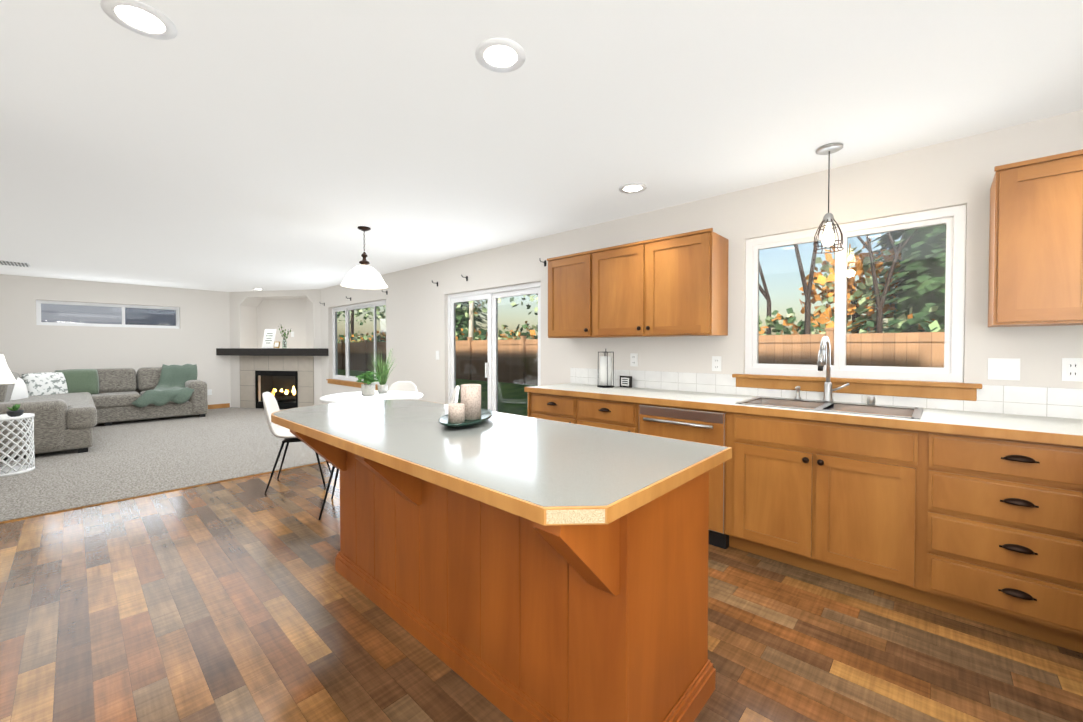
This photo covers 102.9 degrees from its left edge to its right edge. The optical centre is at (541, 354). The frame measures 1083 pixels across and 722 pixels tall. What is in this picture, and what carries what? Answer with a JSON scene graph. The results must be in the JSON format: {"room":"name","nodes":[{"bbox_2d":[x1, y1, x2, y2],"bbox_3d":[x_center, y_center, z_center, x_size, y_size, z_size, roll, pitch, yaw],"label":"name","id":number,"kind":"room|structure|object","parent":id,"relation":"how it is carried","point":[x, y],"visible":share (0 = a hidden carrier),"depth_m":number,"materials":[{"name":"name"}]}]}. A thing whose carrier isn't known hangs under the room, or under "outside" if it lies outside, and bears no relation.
{"room":"kitchen","nodes":[
{"label":"kitchen","id":0,"kind":"room"},
{"bbox_2d":[0,274,230,406],"bbox_3d":[-8.004,-0.074,7.636,0.150,2.440,6.350,1,1,43],"label":"wall","id":1,"kind":"structure","parent":0,"point":[198,338],"depth_m":7.81,"materials":[{"name":"white paint"}]},
{"bbox_2d":[36,300,179,328],"bbox_3d":[-7.796,-0.714,7.865,0.070,0.417,1.841,1,1,43],"label":"slot window","id":2,"kind":"structure","parent":1,"relation":"in","point":[176,310],"depth_m":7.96,"materials":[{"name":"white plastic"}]},
{"bbox_2d":[208,403,229,408],"bbox_3d":[-8.283,1.097,7.233,0.012,0.088,5.050,1,1,43],"label":"baseboard","id":3,"kind":"structure","parent":1,"relation":"attached to","point":[216,406],"depth_m":8.95,"materials":[{"name":"brown wood"}]},
{"bbox_2d":[0,407,325,521],"bbox_3d":[-5.703,1.197,5.741,6.130,0.062,6.350,1,1,43],"label":"floor carpet","id":4,"kind":"object","parent":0,"point":[124,459],"visible":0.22,"depth_m":4.78,"materials":[{"name":"grey carpet"}]},
{"bbox_2d":[0,413,34,476],"bbox_3d":[-5.420,0.905,4.339,0.424,0.570,0.424,1,1,43],"label":"side table","id":5,"kind":"object","parent":4,"relation":"on","point":[7,469],"visible":0.98,"depth_m":4.37,"materials":[{"name":"white"}]},
{"bbox_2d":[0,355,16,383],"bbox_3d":[-5.493,0.310,4.294,0.350,0.620,0.350,1,1,43],"label":"table lamp","id":6,"kind":"object","parent":5,"relation":"on","point":[6,376],"visible":1,"depth_m":4.32,"materials":[{"name":"white"}]},
{"bbox_2d":[6,404,23,416],"bbox_3d":[-5.293,0.554,4.338,0.116,0.129,0.116,1,1,43],"label":"plant","id":7,"kind":"object","parent":5,"relation":"on","point":[13,411],"visible":1,"depth_m":4.32,"materials":[{"name":"green plant"}]},
{"bbox_2d":[0,364,207,462],"bbox_3d":[-6.596,0.677,6.446,3.410,0.954,2.790,1,1,43],"label":"sofa","id":8,"kind":"object","parent":4,"relation":"on","point":[69,408],"visible":0.98,"depth_m":6.88,"materials":[{"name":"fabric"}]},
{"bbox_2d":[131,364,196,406],"bbox_3d":[-6.756,0.524,7.749,0.986,0.693,0.963,1,1,43],"label":"throw","id":9,"kind":"object","parent":8,"relation":"on","point":[172,385],"depth_m":7.68,"materials":[{"name":"fabric"}]},
{"bbox_2d":[240,356,313,408],"bbox_3d":[-5.413,0.561,9.028,1.760,1.098,0.396,0,1,12],"label":"fireplace","id":10,"kind":"object","parent":4,"relation":"on","point":[299,368],"visible":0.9,"depth_m":8.85,"materials":[{"name":"tile"}]},
{"bbox_2d":[216,348,328,355],"bbox_3d":[-5.401,-0.056,8.738,2.634,0.146,0.211,0,1,12],"label":"mantel shelf","id":11,"kind":"object","parent":10,"relation":"on","point":[275,351],"visible":0.9,"depth_m":8.62,"materials":[{"name":"brown wood"}]},
{"bbox_2d":[262,329,276,347],"bbox_3d":[-5.574,-0.328,8.830,0.270,0.394,0.095,0,1,12],"label":"sign frame","id":12,"kind":"object","parent":11,"relation":"on","point":[269,338],"visible":1,"depth_m":8.82,"materials":[{"name":"white paper"}]},
{"bbox_2d":[273,342,279,347],"bbox_3d":[-5.345,-0.201,8.737,0.150,0.133,0.072,0,1,20],"label":"decorative frame","id":13,"kind":"object","parent":11,"relation":"on","point":[276,344],"visible":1,"depth_m":8.71,"materials":[{"name":"gold metal"}]},
{"bbox_2d":[278,325,290,347],"bbox_3d":[-5.186,-0.378,8.742,0.173,0.497,0.230,1,1,43],"label":"vase","id":14,"kind":"object","parent":11,"relation":"on","point":[284,339],"visible":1,"depth_m":8.71,"materials":[{"name":"clear glass"}]},
{"bbox_2d":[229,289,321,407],"bbox_3d":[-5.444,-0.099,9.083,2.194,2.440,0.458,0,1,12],"label":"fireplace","id":15,"kind":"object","parent":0,"point":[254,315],"depth_m":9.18,"materials":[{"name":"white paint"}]},
{"bbox_2d":[0,462,1082,721],"bbox_3d":[-1.089,1.276,1.489,6.420,0.050,6.350,1,1,43],"label":"floor","id":16,"kind":"structure","parent":0,"point":[238,600],"depth_m":1.88,"materials":[{"name":"brown wood"}]},
{"bbox_2d":[0,461,325,522],"bbox_3d":[-3.498,1.211,3.606,0.016,0.007,6.200,1,1,43],"label":"trim","id":17,"kind":"structure","parent":16,"relation":"on","point":[150,494],"depth_m":3.71,"materials":[{"name":"brown wood"}]},
{"bbox_2d":[262,392,330,492],"bbox_3d":[-2.287,0.774,4.038,0.533,0.865,0.464,0,1,-20],"label":"chair","id":18,"kind":"object","parent":16,"relation":"on","point":[270,403],"visible":0.67,"depth_m":3.94,"materials":[{"name":"white plastic"}]},
{"bbox_2d":[318,466,338,519],"bbox_3d":[-1.475,0.786,3.425,0.464,0.862,0.554,0,1,-16],"label":"chair","id":19,"kind":"object","parent":16,"relation":"on","point":[329,483],"depth_m":3.27,"materials":[{"name":"white"}]},
{"bbox_2d":[320,391,422,402],"bbox_3d":[-1.754,0.812,4.508,1.000,0.775,1.000,1,1,43],"label":"dining table","id":20,"kind":"object","parent":16,"relation":"on","point":[352,397],"visible":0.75,"depth_m":4.40,"materials":[{"name":"white"}]},
{"bbox_2d":[355,371,380,395],"bbox_3d":[-1.807,0.297,4.516,0.252,0.252,0.271,1,1,43],"label":"potted plant","id":21,"kind":"object","parent":20,"relation":"on","point":[368,389],"visible":1,"depth_m":4.47,"materials":[{"name":"green plant"}]},
{"bbox_2d":[367,348,396,392],"bbox_3d":[-1.774,0.170,4.776,0.246,0.497,0.310,1,1,43],"label":"grass plant","id":22,"kind":"object","parent":20,"relation":"on","point":[382,386],"visible":0.94,"depth_m":4.74,"materials":[{"name":"plant"}]},
{"bbox_2d":[388,381,417,399],"bbox_3d":[-1.694,0.757,5.014,0.464,0.865,0.533,0,1,4],"label":"chair","id":23,"kind":"object","parent":16,"relation":"on","point":[403,386],"visible":0.12,"depth_m":5.24,"materials":[{"name":"white plastic"}]},
{"bbox_2d":[450,386,458,403],"bbox_3d":[-1.152,0.766,4.575,0.554,0.862,0.464,0,1,-15],"label":"chair","id":24,"kind":"object","parent":16,"relation":"on","point":[454,397],"visible":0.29,"depth_m":4.54,"materials":[{"name":"white plastic"}]},
{"bbox_2d":[285,427,715,721],"bbox_3d":[-0.346,0.812,1.948,1.930,0.862,0.845,1,1,43],"label":"kitchen island","id":25,"kind":"object","parent":16,"relation":"on","point":[516,568],"depth_m":1.48,"materials":[{"name":"brown wood"}]},
{"bbox_2d":[271,399,731,538],"bbox_3d":[-0.492,0.359,2.092,2.420,0.039,0.930,1,1,43],"label":"island countertop","id":26,"kind":"structure","parent":25,"relation":"on","point":[573,480],"depth_m":1.49,"materials":[{"name":"white laminate"}]},
{"bbox_2d":[438,384,493,427],"bbox_3d":[-0.371,0.245,2.162,0.348,0.182,0.431,1,1,43],"label":"tray","id":27,"kind":"object","parent":26,"relation":"on","point":[468,411],"visible":1,"depth_m":2.17,"materials":[{"name":"green"}]},
{"bbox_2d":[524,388,567,422],"bbox_3d":[0.310,0.767,3.874,0.624,0.885,0.627,1,1,43],"label":"base cabinet","id":28,"kind":"object","parent":16,"relation":"on","point":[543,405],"depth_m":3.69,"materials":[{"name":"brown wood"}]},
{"bbox_2d":[568,392,623,430],"bbox_3d":[0.665,0.772,3.547,0.625,0.885,0.627,1,1,43],"label":"base cabinet","id":29,"kind":"object","parent":16,"relation":"on","point":[607,412],"depth_m":3.35,"materials":[{"name":"brown wood"}]},
{"bbox_2d":[624,400,723,548],"bbox_3d":[1.104,0.779,3.143,0.719,0.885,0.627,1,1,43],"label":"dishwasher","id":30,"kind":"object","parent":16,"relation":"on","point":[688,422],"depth_m":2.81,"materials":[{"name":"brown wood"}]},
{"bbox_2d":[724,400,919,602],"bbox_3d":[1.699,0.789,2.594,0.900,0.885,0.627,1,1,43],"label":"base cabinet","id":31,"kind":"object","parent":16,"relation":"on","point":[823,495],"depth_m":2.34,"materials":[{"name":"brown wood"}]},
{"bbox_2d":[916,428,1082,652],"bbox_3d":[2.253,0.798,2.044,0.660,0.885,0.685,1,1,43],"label":"base cabinet","id":32,"kind":"object","parent":16,"relation":"on","point":[972,510],"depth_m":1.89,"materials":[{"name":"brown wood"}]},
{"bbox_2d":[532,384,1082,439],"bbox_3d":[1.536,0.322,2.733,3.963,0.044,0.632,1,1,43],"label":"countertop","id":33,"kind":"structure","parent":32,"relation":"on","point":[1010,423],"depth_m":2.37,"materials":[{"name":"white laminate"}]},
{"bbox_2d":[597,349,613,387],"bbox_3d":[0.570,0.117,3.823,0.150,0.340,0.150,1,1,43],"label":"towel holder","id":34,"kind":"object","parent":33,"relation":"on","point":[605,371],"visible":1,"depth_m":3.78,"materials":[{"name":"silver metal"}]},
{"bbox_2d":[620,376,631,387],"bbox_3d":[0.743,0.237,3.799,0.026,0.100,0.120,-1,1,-39],"label":"frame","id":35,"kind":"object","parent":33,"relation":"on","point":[626,381],"visible":1,"depth_m":3.78,"materials":[{"name":"black wood"}]},
{"bbox_2d":[0,0,1082,291],"bbox_3d":[-3.394,-1.264,3.468,12.550,0.080,6.500,1,1,43],"label":"ceiling","id":36,"kind":"structure","parent":0,"point":[248,144],"depth_m":2.15,"materials":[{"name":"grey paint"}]},
{"bbox_2d":[0,260,30,266],"bbox_3d":[-7.315,-1.260,5.964,0.440,0.011,0.315,1,1,43],"label":"ceiling vent","id":37,"kind":"object","parent":36,"relation":"in","point":[14,263],"visible":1,"depth_m":5.95,"materials":[{"name":"white plastic"}]},
{"bbox_2d":[100,0,177,39],"bbox_3d":[-1.414,-1.184,1.522,0.200,0.008,0.200,1,1,43],"label":"recessed light","id":38,"kind":"object","parent":36,"relation":"in","point":[140,18],"visible":1,"depth_m":1.52,"materials":[{"name":"white plastic"}]},
{"bbox_2d":[340,226,387,288],"bbox_3d":[-1.727,-0.951,4.204,0.430,0.570,0.430,1,1,43],"label":"dining pendant light","id":39,"kind":"object","parent":36,"relation":"hanging from","point":[364,275],"visible":1,"depth_m":4.12,"materials":[{"name":"white glass"}]},
{"bbox_2d":[475,37,525,72],"bbox_3d":[-0.163,-1.188,1.715,0.200,0.008,0.200,1,1,43],"label":"recessed light","id":40,"kind":"object","parent":36,"relation":"in","point":[499,54],"visible":1,"depth_m":1.71,"materials":[{"name":"white plastic"}]},
{"bbox_2d":[619,183,646,193],"bbox_3d":[0.664,-1.212,3.142,0.200,0.008,0.200,1,1,43],"label":"recessed light","id":41,"kind":"object","parent":36,"relation":"in","point":[629,188],"visible":0.96,"depth_m":3.14,"materials":[{"name":"white plastic"}]},
{"bbox_2d":[813,143,843,253],"bbox_3d":[1.681,-0.909,2.524,0.155,0.598,0.155,1,1,43],"label":"light","id":42,"kind":"object","parent":36,"relation":"hanging from","point":[828,234],"visible":1,"depth_m":2.51,"materials":[{"name":"silver metal"}]},
{"bbox_2d":[306,110,1082,403],"bbox_3d":[-1.242,-0.698,5.813,12.550,3.750,0.150,1,1,43],"label":"wall","id":43,"kind":"structure","parent":0,"point":[956,172],"depth_m":3.21,"materials":[{"name":"white paint"}]},
{"bbox_2d":[326,379,377,389],"bbox_3d":[-3.296,0.527,7.641,2.380,0.086,0.085,1,1,43],"label":"window sill","id":44,"kind":"structure","parent":43,"relation":"attached to","point":[345,383],"depth_m":7.80,"materials":[{"name":"brown wood"}]},
{"bbox_2d":[332,300,385,383],"bbox_3d":[-3.229,-0.210,7.700,2.276,1.386,0.070,1,1,43],"label":"living room window","id":45,"kind":"structure","parent":43,"relation":"in","point":[346,309],"depth_m":8.05,"materials":[{"name":"white plastic"}]},
{"bbox_2d":[448,282,540,414],"bbox_3d":[-0.599,0.189,5.242,1.746,1.971,0.120,1,1,43],"label":"sliding glass door","id":46,"kind":"structure","parent":43,"relation":"in","point":[492,295],"depth_m":5.23,"materials":[{"name":"white plastic"}]},
{"bbox_2d":[547,252,582,337],"bbox_3d":[0.379,-0.530,3.986,0.586,0.745,0.338,1,1,43],"label":"upper cabinet","id":47,"kind":"object","parent":43,"relation":"attached to","point":[565,273],"depth_m":3.91,"materials":[{"name":"brown wood"}]},
{"bbox_2d":[630,353,637,366],"bbox_3d":[0.818,0.046,3.817,0.070,0.115,0.008,1,1,43],"label":"electrical outlet","id":48,"kind":"object","parent":43,"relation":"attached to","point":[633,359],"visible":1,"depth_m":3.81,"materials":[{"name":"white plastic"}]},
{"bbox_2d":[583,228,728,337],"bbox_3d":[0.894,-0.522,3.511,1.099,0.745,0.338,1,1,43],"label":"upper cabinet","id":49,"kind":"object","parent":43,"relation":"attached to","point":[676,285],"depth_m":3.29,"materials":[{"name":"brown wood"}]},
{"bbox_2d":[712,356,720,370],"bbox_3d":[1.351,0.069,3.326,0.070,0.115,0.008,1,1,43],"label":"electrical outlet","id":50,"kind":"object","parent":43,"relation":"attached to","point":[716,363],"visible":1,"depth_m":3.33,"materials":[{"name":"white plastic"}]},
{"bbox_2d":[745,205,965,382],"bbox_3d":[1.972,-0.349,2.842,1.166,0.998,0.070,1,1,43],"label":"kitchen window","id":51,"kind":"structure","parent":43,"relation":"in","point":[953,219],"depth_m":2.74,"materials":[{"name":"white plastic"}]},
{"bbox_2d":[732,374,981,400],"bbox_3d":[1.935,0.199,2.811,1.310,0.096,0.090,1,1,43],"label":"window sill","id":52,"kind":"structure","parent":43,"relation":"attached to","point":[938,390],"depth_m":2.67,"materials":[{"name":"brown wood"}]},
{"bbox_2d":[988,358,1019,379],"bbox_3d":[2.465,0.076,2.300,0.118,0.115,0.008,1,1,43],"label":"double light switch","id":53,"kind":"object","parent":43,"relation":"attached to","point":[1003,368],"visible":1,"depth_m":2.30,"materials":[{"name":"white plastic"}]},
{"bbox_2d":[988,149,1082,326],"bbox_3d":[2.686,-0.523,1.836,1.074,0.765,0.371,1,1,43],"label":"upper cabinet","id":54,"kind":"object","parent":43,"relation":"attached to","point":[1036,246],"visible":1,"depth_m":2.00,"materials":[{"name":"brown wood"}]},
{"bbox_2d":[1062,358,1082,381],"bbox_3d":[2.638,0.074,2.140,0.070,0.115,0.008,1,1,43],"label":"outlet","id":55,"kind":"object","parent":43,"relation":"attached to","point":[1072,369],"visible":1,"depth_m":2.14,"materials":[{"name":"white plastic"}]},
{"label":"outside","id":56,"kind":"structure","parent":0,"visible":0},
{"bbox_2d":[337,369,537,415],"bbox_3d":[6.599,0.809,29.215,80.000,0.540,44.848,1,1,43],"label":"ground","id":57,"kind":"structure","parent":56,"point":[505,401],"depth_m":10.69,"materials":[{"name":"green plant"}]},
{"bbox_2d":[337,328,944,384],"bbox_3d":[-6.676,0.052,17.748,62.000,1.356,0.145,1,1,43],"label":"fence","id":58,"kind":"object","parent":57,"relation":"on","point":[530,375],"depth_m":7.72,"materials":[{"name":"brown wood"}]},
{"bbox_2d":[337,224,945,342],"bbox_3d":[-5.832,-4.176,21.126,64.473,9.904,8.126,1,1,43],"label":"trees","id":59,"kind":"object","parent":57,"relation":"on","point":[869,300],"depth_m":9.78,"materials":[{"name":"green plant"}]}
]}

